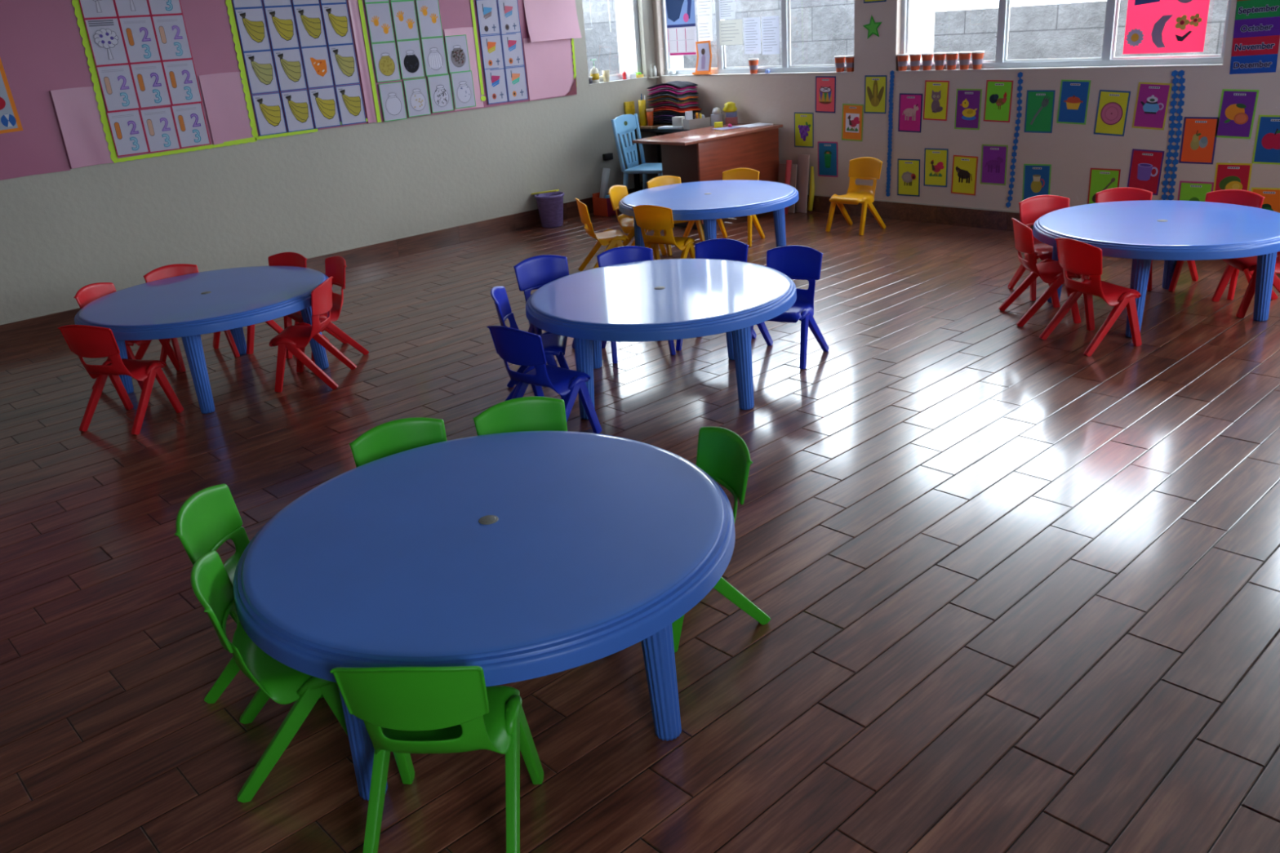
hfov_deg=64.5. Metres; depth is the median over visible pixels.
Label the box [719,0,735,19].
paper sheet
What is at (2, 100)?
picture
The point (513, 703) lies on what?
socket
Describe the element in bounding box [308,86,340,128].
worksheet
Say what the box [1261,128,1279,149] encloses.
picture
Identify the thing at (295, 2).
worksheet
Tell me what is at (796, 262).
child chair
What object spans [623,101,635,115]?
packet
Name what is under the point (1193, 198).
picture
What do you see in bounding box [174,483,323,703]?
child chair
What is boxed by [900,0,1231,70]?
window
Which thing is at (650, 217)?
child chair
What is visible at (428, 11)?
worksheet
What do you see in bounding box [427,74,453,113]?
worksheet
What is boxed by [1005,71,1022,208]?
chain
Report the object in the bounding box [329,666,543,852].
child chair
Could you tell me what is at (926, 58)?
clay cup
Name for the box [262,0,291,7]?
worksheet
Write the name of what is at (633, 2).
window
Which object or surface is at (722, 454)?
child chair
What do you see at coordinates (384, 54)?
worksheet
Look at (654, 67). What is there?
bottle
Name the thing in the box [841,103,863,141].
poster
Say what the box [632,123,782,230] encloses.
desk
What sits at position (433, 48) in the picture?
worksheet
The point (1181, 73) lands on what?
chain
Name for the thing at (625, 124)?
plastic chair
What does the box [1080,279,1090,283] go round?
socket
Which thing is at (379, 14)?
worksheet
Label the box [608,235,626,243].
socket
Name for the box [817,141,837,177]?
poster
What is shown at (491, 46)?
worksheet
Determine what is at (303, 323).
socket
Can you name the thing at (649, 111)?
plastic cup
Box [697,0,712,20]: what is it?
paper sheet
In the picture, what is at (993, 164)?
picture
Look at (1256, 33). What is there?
chart
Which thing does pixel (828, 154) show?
picture
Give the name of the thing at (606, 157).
box
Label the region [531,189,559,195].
scrap
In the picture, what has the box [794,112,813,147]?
poster
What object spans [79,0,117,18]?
worksheet
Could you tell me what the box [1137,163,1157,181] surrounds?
picture
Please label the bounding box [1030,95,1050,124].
picture
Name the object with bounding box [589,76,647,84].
trim
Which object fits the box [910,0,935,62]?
post
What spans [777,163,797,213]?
cardboard sheet
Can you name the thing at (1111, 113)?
picture
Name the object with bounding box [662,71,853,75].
trim
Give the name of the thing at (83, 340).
child chair
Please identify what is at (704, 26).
paper sheet
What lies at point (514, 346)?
child chair
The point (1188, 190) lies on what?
poster
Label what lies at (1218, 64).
trim
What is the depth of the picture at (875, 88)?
8.28 m
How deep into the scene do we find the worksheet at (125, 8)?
6.70 m
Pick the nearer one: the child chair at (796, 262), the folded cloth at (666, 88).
the child chair at (796, 262)
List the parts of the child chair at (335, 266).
seat, leg, leg, backrest, leg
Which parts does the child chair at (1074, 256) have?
leg, backrest, leg, seat, leg, leg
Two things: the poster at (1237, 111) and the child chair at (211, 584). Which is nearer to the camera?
the child chair at (211, 584)
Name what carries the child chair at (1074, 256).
on the floor
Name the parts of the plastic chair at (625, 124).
post, rail, leg, post, seat, leg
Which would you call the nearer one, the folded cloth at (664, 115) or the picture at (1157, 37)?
the picture at (1157, 37)
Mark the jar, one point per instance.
(590, 78)
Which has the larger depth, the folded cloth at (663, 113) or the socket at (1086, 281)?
the folded cloth at (663, 113)
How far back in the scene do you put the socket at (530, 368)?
4.56 m
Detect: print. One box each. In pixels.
[371,15,379,26]
[381,23,390,34]
[395,11,404,21]
[405,18,414,29]
[420,5,427,16]
[430,13,437,23]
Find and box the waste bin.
[534,191,564,227]
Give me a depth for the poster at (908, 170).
8.29 m
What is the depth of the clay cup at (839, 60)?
8.44 m
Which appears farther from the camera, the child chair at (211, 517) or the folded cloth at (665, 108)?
the folded cloth at (665, 108)
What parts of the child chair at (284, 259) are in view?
leg, leg, backrest, leg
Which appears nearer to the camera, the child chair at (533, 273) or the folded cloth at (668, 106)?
the child chair at (533, 273)
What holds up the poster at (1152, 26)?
attached to the window at (1108, 58)
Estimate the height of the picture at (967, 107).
0.160 m
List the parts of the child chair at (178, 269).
leg, backrest, leg, leg, leg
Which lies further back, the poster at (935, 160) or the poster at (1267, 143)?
the poster at (935, 160)
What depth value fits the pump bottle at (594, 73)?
9.47 m
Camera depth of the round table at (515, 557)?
2.50 m
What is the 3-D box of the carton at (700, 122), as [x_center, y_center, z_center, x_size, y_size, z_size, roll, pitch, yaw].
[0.526,-2.811,9.392,0.230,0.085,0.110,-15,24,-25]
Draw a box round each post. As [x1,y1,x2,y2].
[614,0,632,73]
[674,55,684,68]
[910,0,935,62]
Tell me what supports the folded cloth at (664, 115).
on the folded cloth at (661, 117)
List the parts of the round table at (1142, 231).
leg, leg, leg, leg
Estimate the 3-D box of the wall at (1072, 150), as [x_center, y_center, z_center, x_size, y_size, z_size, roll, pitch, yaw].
[3.397,-2.663,6.737,0.200,3.050,9.693,-23,28,-38]
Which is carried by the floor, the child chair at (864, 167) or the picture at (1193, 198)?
the child chair at (864, 167)
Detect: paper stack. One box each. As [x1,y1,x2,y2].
[657,125,683,128]
[734,122,773,128]
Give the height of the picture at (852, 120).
0.153 m
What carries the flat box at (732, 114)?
on the flat box at (728, 120)
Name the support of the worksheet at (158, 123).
attached to the display board at (46, 57)
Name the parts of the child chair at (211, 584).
backrest, leg, seat, leg, leg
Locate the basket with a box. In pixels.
[635,72,643,78]
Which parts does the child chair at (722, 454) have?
leg, seat, backrest, leg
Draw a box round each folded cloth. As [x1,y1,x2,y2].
[646,116,695,120]
[647,80,697,88]
[647,87,697,93]
[647,91,697,97]
[647,93,698,98]
[647,95,698,100]
[647,98,699,104]
[647,103,699,108]
[648,84,697,91]
[648,88,697,94]
[648,97,697,102]
[648,101,698,106]
[653,105,699,110]
[653,107,702,112]
[653,110,700,115]
[653,112,699,116]
[653,114,698,118]
[653,118,671,121]
[653,120,672,124]
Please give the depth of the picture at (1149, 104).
6.78 m
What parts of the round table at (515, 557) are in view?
leg, leg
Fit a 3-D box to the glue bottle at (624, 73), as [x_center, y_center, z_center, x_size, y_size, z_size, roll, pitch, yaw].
[-0.151,-3.385,9.742,0.036,0.095,0.036,-23,28,-38]
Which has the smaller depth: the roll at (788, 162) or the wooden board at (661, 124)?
the roll at (788, 162)
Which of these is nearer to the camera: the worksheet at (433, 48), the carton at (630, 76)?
the worksheet at (433, 48)
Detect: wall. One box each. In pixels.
[0,0,658,323]
[582,0,1227,68]
[582,10,619,76]
[651,0,1279,211]
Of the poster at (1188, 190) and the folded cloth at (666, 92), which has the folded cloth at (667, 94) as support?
the folded cloth at (666, 92)
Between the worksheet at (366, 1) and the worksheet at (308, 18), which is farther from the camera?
the worksheet at (366, 1)
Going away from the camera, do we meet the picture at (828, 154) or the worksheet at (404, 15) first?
the worksheet at (404, 15)
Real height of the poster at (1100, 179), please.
0.297 m
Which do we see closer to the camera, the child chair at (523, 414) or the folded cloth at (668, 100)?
the child chair at (523, 414)
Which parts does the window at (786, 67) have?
sash frame, sash frame, sash frame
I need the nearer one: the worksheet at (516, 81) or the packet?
the worksheet at (516, 81)
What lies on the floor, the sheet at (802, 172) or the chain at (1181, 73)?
the sheet at (802, 172)
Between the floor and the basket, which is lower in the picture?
the floor
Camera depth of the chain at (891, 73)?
8.28 m
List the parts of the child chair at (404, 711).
leg, leg, backrest, seat, leg, leg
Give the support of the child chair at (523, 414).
on the floor
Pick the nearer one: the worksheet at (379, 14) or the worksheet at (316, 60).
the worksheet at (316, 60)
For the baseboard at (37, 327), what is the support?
attached to the wall at (323, 191)
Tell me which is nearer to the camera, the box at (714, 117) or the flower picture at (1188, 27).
the flower picture at (1188, 27)
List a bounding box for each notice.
[743,17,760,54]
[761,15,779,54]
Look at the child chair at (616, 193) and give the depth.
7.66 m
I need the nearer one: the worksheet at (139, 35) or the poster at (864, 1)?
the worksheet at (139, 35)
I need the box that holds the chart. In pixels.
[1229,0,1279,74]
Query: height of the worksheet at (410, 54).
0.288 m
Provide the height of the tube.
0.383 m
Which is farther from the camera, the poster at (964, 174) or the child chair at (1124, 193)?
the poster at (964, 174)
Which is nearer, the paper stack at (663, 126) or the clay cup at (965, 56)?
the clay cup at (965, 56)
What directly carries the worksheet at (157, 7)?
attached to the display board at (46, 57)
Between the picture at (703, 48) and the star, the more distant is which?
the picture at (703, 48)
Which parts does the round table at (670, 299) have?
leg, leg, leg, leg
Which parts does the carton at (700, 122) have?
panel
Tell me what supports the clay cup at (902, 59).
on the trim at (1218, 64)
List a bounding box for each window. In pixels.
[599,0,641,82]
[661,0,846,75]
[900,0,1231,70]
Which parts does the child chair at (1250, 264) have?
leg, leg, seat, leg, leg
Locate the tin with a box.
[638,99,647,125]
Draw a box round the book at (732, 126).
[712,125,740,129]
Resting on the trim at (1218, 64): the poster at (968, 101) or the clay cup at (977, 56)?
the clay cup at (977, 56)
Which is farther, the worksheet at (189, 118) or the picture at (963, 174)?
the picture at (963, 174)
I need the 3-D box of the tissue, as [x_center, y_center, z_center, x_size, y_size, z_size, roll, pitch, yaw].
[0.713,-2.938,9.432,0.089,0.060,0.087,-23,28,-38]
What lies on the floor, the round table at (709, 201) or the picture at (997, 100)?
the round table at (709, 201)
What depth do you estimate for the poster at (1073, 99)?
7.15 m
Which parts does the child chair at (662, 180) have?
backrest, leg, seat, leg, leg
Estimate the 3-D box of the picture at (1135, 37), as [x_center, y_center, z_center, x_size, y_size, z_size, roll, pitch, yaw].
[3.315,-2.604,6.788,0.001,0.124,0.121,-23,28,-38]
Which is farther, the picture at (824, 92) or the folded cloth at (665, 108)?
the folded cloth at (665, 108)
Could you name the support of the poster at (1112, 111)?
attached to the wall at (1072, 150)
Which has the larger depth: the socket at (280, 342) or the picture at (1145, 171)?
the picture at (1145, 171)
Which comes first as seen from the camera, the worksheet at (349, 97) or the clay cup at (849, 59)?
the worksheet at (349, 97)
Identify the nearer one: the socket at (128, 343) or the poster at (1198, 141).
the socket at (128, 343)
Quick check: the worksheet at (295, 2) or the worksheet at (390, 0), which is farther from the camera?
the worksheet at (390, 0)
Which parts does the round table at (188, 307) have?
leg, leg, leg, leg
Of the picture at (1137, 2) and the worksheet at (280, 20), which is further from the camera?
the worksheet at (280, 20)
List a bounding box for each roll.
[599,168,609,198]
[784,160,791,214]
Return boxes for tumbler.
[601,70,609,82]
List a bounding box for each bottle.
[590,58,599,83]
[622,69,626,79]
[649,63,653,76]
[653,66,656,76]
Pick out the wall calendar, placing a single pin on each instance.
(680, 14)
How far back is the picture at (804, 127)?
8.90 m
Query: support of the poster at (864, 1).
attached to the wall at (1072, 150)
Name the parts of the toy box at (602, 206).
panel, panel, panel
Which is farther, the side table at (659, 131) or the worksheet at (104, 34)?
the side table at (659, 131)
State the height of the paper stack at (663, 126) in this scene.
0.018 m
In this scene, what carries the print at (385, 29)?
attached to the worksheet at (379, 14)
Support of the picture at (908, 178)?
attached to the poster at (908, 170)
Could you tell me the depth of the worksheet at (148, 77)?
6.88 m
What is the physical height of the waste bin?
0.290 m
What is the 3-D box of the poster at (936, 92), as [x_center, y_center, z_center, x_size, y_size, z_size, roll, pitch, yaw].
[2.309,-2.543,7.909,0.003,0.297,0.212,-23,30,-38]
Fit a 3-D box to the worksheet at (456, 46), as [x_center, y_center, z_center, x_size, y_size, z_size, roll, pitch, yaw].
[-1.510,-3.092,8.414,0.211,0.288,0.008,-23,28,-38]
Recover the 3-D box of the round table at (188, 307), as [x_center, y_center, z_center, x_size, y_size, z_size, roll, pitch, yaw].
[-2.325,-0.490,5.566,1.300,0.505,1.300,-8,22,-9]
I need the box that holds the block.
[671,116,684,126]
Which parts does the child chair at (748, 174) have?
leg, backrest, leg, leg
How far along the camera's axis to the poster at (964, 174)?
7.92 m
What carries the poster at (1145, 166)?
attached to the wall at (1072, 150)
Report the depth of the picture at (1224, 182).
6.58 m
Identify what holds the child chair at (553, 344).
on the floor
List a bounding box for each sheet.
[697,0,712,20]
[697,18,713,41]
[718,19,742,45]
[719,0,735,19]
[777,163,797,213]
[795,154,809,213]
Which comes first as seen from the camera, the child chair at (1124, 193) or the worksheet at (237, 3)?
the child chair at (1124, 193)
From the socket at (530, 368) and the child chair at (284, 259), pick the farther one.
the child chair at (284, 259)
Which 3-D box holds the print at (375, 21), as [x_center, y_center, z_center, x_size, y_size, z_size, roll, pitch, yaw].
[-2.053,-3.145,7.864,0.076,0.077,0.001,-23,28,-38]
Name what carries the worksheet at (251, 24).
attached to the display board at (46, 57)
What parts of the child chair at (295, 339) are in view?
leg, seat, leg, leg, backrest, leg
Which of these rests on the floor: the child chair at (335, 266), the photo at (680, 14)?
the child chair at (335, 266)
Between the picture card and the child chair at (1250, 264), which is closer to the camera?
the child chair at (1250, 264)
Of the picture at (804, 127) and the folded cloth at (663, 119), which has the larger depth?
the folded cloth at (663, 119)
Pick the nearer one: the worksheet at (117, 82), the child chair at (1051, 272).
the child chair at (1051, 272)
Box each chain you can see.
[885,71,894,196]
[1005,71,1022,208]
[1161,70,1185,199]
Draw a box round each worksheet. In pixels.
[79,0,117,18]
[84,17,128,66]
[95,63,140,111]
[106,109,149,156]
[114,0,151,17]
[118,15,161,63]
[129,61,171,108]
[139,106,181,152]
[147,0,182,15]
[151,13,192,61]
[161,58,202,105]
[170,102,210,148]
[232,0,262,8]
[234,7,271,52]
[243,50,279,94]
[252,92,287,136]
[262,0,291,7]
[264,5,299,49]
[272,48,306,91]
[280,89,314,132]
[292,0,319,5]
[293,4,326,48]
[301,45,333,88]
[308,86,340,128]
[320,0,346,4]
[321,3,353,45]
[328,44,359,85]
[335,84,366,125]
[364,0,389,3]
[364,2,395,43]
[371,41,400,82]
[378,81,407,121]
[390,0,412,1]
[391,0,419,40]
[396,39,424,79]
[403,77,431,117]
[415,0,443,38]
[421,36,448,76]
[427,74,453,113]
[444,35,470,73]
[450,71,475,109]
[475,0,500,36]
[480,33,504,70]
[484,67,508,104]
[497,0,520,35]
[501,31,524,68]
[505,65,528,102]
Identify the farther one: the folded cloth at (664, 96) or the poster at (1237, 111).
the folded cloth at (664, 96)
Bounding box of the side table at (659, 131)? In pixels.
[631,124,713,191]
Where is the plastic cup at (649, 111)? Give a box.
[645,108,653,125]
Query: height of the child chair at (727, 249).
0.556 m
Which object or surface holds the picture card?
on the trim at (811, 72)
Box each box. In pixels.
[592,192,618,217]
[602,152,613,160]
[711,113,723,126]
[714,121,723,128]
[724,116,737,124]
[725,111,737,117]
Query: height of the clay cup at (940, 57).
0.125 m
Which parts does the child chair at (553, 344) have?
backrest, leg, leg, seat, leg, leg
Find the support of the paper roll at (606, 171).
in the toy box at (602, 206)
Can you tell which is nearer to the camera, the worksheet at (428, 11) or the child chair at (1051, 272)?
the child chair at (1051, 272)
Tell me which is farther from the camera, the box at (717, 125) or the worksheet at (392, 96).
the box at (717, 125)
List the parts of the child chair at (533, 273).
leg, seat, leg, backrest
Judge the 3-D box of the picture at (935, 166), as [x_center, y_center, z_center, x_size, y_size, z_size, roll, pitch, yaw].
[2.364,-2.060,8.081,0.001,0.132,0.133,-23,28,-38]
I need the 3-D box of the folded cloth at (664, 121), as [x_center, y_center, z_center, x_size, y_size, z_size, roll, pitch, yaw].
[0.329,-2.937,9.755,0.297,0.037,0.469,-23,28,-38]
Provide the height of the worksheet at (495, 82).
0.288 m
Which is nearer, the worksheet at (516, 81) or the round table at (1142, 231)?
the round table at (1142, 231)
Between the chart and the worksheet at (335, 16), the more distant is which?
the worksheet at (335, 16)
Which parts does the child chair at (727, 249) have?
leg, backrest, leg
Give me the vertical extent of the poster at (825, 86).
0.297 m
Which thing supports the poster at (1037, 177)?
attached to the wall at (1072, 150)
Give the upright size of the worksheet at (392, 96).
0.288 m
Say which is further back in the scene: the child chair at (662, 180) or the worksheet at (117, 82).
the child chair at (662, 180)
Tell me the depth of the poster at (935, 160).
8.08 m
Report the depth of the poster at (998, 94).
7.55 m
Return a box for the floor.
[0,208,1279,852]
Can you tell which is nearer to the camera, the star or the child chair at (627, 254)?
the child chair at (627, 254)
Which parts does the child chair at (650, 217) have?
leg, backrest, leg, seat, leg, leg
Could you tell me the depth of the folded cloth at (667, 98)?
9.56 m
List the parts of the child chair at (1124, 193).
backrest, leg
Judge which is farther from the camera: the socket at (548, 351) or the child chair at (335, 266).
the child chair at (335, 266)
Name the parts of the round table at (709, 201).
leg, leg, leg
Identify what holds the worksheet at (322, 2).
attached to the display board at (46, 57)
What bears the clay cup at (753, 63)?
on the trim at (811, 72)
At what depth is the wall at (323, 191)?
7.83 m
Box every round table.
[74,266,328,413]
[232,431,735,800]
[525,258,796,419]
[618,179,799,247]
[1032,200,1279,337]
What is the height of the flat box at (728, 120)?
0.060 m
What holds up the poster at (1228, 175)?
attached to the wall at (1072, 150)
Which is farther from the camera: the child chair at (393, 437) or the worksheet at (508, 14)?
the worksheet at (508, 14)
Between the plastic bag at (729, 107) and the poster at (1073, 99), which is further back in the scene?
the plastic bag at (729, 107)
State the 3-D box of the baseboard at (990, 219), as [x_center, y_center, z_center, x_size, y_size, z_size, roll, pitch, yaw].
[3.419,-1.381,7.169,0.011,0.152,9.281,-23,28,-38]
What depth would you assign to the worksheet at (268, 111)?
7.47 m
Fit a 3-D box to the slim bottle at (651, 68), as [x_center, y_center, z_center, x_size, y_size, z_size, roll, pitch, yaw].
[0.109,-3.475,9.895,0.024,0.120,0.024,-23,28,-38]
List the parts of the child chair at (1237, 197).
leg, leg, leg, backrest, leg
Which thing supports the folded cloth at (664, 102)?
on the folded cloth at (664, 104)
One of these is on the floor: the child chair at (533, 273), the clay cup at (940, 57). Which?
the child chair at (533, 273)
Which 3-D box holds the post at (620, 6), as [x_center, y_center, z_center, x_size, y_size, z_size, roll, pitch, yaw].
[-0.089,-3.902,10.485,0.290,3.350,0.100,-23,28,-38]
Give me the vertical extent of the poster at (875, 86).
0.297 m
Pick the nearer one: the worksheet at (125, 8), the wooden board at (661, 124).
the worksheet at (125, 8)
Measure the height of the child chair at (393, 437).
0.556 m
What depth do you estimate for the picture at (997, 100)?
7.55 m
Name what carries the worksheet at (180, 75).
attached to the display board at (46, 57)
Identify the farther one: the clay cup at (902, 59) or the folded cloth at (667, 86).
the folded cloth at (667, 86)
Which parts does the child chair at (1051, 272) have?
leg, backrest, leg, seat, leg, leg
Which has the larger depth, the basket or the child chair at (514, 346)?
the basket
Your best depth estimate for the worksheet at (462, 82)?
8.53 m
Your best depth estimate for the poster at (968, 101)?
7.74 m
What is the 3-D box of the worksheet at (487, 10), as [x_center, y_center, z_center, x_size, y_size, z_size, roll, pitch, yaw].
[-1.276,-3.442,8.536,0.211,0.288,0.002,-23,28,-38]
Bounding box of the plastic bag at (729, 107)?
[722,102,737,112]
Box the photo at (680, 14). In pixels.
[665,0,695,28]
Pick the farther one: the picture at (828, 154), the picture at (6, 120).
the picture at (828, 154)
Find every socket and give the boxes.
[102,360,111,364]
[124,340,133,346]
[272,337,296,346]
[295,321,311,325]
[297,676,337,696]
[319,315,327,319]
[504,694,522,735]
[523,365,534,373]
[543,347,559,355]
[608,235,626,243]
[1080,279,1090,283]
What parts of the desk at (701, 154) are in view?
panel, panel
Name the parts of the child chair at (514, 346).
backrest, leg, leg, seat, leg, leg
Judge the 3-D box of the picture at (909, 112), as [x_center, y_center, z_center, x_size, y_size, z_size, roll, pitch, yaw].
[2.161,-2.512,8.097,0.001,0.128,0.148,-23,29,-38]
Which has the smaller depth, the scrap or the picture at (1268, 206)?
the picture at (1268, 206)
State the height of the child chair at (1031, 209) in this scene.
0.556 m
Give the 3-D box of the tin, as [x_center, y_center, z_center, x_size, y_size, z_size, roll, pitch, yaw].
[0.025,-3.007,9.721,0.072,0.235,0.072,-23,28,-38]
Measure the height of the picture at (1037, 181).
0.134 m
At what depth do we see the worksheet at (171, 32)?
6.91 m
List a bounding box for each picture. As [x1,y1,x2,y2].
[0,97,5,110]
[0,114,16,127]
[697,43,710,71]
[798,121,810,141]
[818,86,831,103]
[824,151,831,168]
[845,113,859,133]
[866,80,884,106]
[901,171,915,186]
[902,104,918,120]
[928,160,943,177]
[931,89,942,113]
[955,166,972,183]
[959,98,977,119]
[985,156,1003,173]
[989,92,1006,109]
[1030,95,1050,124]
[1031,174,1044,192]
[1063,95,1083,109]
[1092,177,1115,202]
[1100,102,1123,124]
[1125,27,1144,47]
[1134,0,1159,5]
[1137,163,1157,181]
[1140,95,1164,114]
[1151,14,1173,48]
[1174,13,1201,41]
[1177,0,1192,3]
[1189,197,1199,201]
[1190,130,1208,150]
[1218,176,1242,190]
[1224,103,1248,124]
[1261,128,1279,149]
[1261,204,1273,211]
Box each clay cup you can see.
[747,58,759,74]
[834,55,845,72]
[844,55,853,71]
[897,53,909,71]
[909,53,921,71]
[920,53,933,70]
[933,52,946,70]
[945,52,958,70]
[958,51,971,70]
[971,51,984,69]
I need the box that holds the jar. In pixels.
[588,76,592,84]
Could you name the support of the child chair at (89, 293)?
on the floor
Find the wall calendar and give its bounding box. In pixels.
[665,0,697,56]
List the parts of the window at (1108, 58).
sash frame, sash frame, sash frame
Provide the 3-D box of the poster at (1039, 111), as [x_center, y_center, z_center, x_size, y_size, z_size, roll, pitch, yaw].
[2.896,-2.282,7.348,0.002,0.297,0.212,-23,28,-38]
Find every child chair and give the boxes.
[57,324,183,435]
[73,282,179,390]
[142,263,239,372]
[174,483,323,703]
[190,550,347,802]
[246,252,329,358]
[269,276,356,392]
[287,255,368,363]
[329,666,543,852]
[349,417,446,466]
[473,396,567,435]
[487,325,601,433]
[490,286,568,400]
[513,254,602,364]
[574,198,628,271]
[596,245,675,364]
[608,185,666,255]
[632,204,695,260]
[646,175,704,256]
[671,426,770,652]
[675,238,756,351]
[716,168,764,246]
[751,245,829,368]
[825,156,885,235]
[998,217,1081,326]
[1008,195,1088,301]
[1039,237,1142,356]
[1087,186,1152,290]
[1168,189,1264,300]
[1211,251,1279,317]
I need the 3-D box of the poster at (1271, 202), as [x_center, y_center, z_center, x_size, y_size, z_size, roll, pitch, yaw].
[4.011,-1.375,6.483,0.002,0.304,0.222,-23,28,-38]
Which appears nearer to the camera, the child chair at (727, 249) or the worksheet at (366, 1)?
the child chair at (727, 249)
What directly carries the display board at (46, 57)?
attached to the wall at (323, 191)
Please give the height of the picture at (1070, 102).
0.095 m
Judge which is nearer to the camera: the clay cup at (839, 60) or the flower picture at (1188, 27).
the flower picture at (1188, 27)
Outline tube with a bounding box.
[807,166,814,210]
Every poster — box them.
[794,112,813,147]
[815,75,835,113]
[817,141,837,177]
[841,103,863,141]
[863,0,886,3]
[864,75,887,113]
[897,93,922,133]
[897,159,919,196]
[923,80,949,120]
[923,148,948,186]
[951,155,977,195]
[954,88,982,129]
[980,144,1008,185]
[983,80,1013,122]
[1022,164,1051,200]
[1024,89,1055,133]
[1056,80,1090,124]
[1087,168,1120,204]
[1093,89,1130,136]
[1122,0,1209,53]
[1127,148,1164,195]
[1131,82,1172,130]
[1177,181,1213,201]
[1178,116,1219,164]
[1213,162,1252,191]
[1214,88,1259,138]
[1250,187,1279,213]
[1251,115,1279,164]
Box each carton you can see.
[626,73,635,79]
[683,116,711,129]
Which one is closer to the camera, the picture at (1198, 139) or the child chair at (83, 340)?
the child chair at (83, 340)
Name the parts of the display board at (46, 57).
picture strip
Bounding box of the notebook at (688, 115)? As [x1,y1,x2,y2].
[684,111,693,119]
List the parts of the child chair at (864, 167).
leg, leg, seat, leg, backrest, leg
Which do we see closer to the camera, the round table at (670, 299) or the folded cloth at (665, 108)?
the round table at (670, 299)
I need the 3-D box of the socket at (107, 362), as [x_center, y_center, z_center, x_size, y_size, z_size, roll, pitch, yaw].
[-2.701,-0.309,5.144,0.038,0.050,0.127,3,23,18]
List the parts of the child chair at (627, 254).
leg, leg, backrest, leg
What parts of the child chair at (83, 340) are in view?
backrest, leg, leg, seat, leg, leg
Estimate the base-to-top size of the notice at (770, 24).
0.315 m
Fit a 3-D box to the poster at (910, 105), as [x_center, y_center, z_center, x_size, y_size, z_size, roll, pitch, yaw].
[2.160,-2.506,8.102,0.003,0.297,0.212,-23,29,-38]
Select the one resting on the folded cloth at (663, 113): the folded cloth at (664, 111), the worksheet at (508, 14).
the folded cloth at (664, 111)
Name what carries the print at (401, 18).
attached to the worksheet at (404, 15)
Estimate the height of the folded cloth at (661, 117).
0.038 m
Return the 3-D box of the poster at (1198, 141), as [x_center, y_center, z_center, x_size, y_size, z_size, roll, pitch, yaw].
[3.663,-1.874,6.646,0.002,0.297,0.212,-23,28,-38]
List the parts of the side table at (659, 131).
leg, leg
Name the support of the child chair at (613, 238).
on the floor
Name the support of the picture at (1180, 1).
attached to the poster at (1152, 26)
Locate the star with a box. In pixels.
[862,16,881,38]
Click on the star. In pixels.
(872, 27)
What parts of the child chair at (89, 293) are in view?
backrest, leg, seat, leg, leg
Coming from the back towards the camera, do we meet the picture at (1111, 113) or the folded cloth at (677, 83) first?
the folded cloth at (677, 83)
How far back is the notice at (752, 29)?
9.07 m
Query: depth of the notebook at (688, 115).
9.33 m
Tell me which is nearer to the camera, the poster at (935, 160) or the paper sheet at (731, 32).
the poster at (935, 160)
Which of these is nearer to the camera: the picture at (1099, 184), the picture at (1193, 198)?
the picture at (1193, 198)
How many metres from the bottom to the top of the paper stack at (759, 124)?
0.008 m
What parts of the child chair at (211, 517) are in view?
backrest, leg, seat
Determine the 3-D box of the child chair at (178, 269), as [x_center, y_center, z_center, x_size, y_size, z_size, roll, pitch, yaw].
[-2.654,-0.657,5.969,0.350,0.556,0.344,-23,29,-39]
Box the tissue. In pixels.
[711,107,721,114]
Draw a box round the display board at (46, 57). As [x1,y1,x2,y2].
[0,0,582,180]
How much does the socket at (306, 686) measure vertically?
0.050 m
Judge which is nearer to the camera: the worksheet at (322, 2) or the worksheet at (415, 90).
the worksheet at (322, 2)
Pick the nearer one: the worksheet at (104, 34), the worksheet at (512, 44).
the worksheet at (104, 34)
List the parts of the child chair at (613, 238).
backrest, leg, leg, seat, leg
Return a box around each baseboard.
[0,185,642,348]
[806,193,1033,231]
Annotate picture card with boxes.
[692,40,711,75]
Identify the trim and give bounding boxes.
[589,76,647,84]
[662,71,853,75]
[895,63,1222,71]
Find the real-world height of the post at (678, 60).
3.350 m
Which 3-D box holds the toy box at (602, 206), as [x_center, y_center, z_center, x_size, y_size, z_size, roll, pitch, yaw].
[-0.329,-2.115,9.644,0.140,0.200,0.200,-23,28,-38]
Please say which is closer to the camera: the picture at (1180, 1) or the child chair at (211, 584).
the child chair at (211, 584)
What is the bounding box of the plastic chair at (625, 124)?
[611,113,662,213]
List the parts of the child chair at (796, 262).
leg, leg, seat, backrest, leg, leg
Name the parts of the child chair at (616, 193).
backrest, leg, seat, leg, leg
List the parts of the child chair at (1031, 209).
leg, leg, seat, backrest, leg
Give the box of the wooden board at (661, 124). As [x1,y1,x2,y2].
[639,120,672,128]

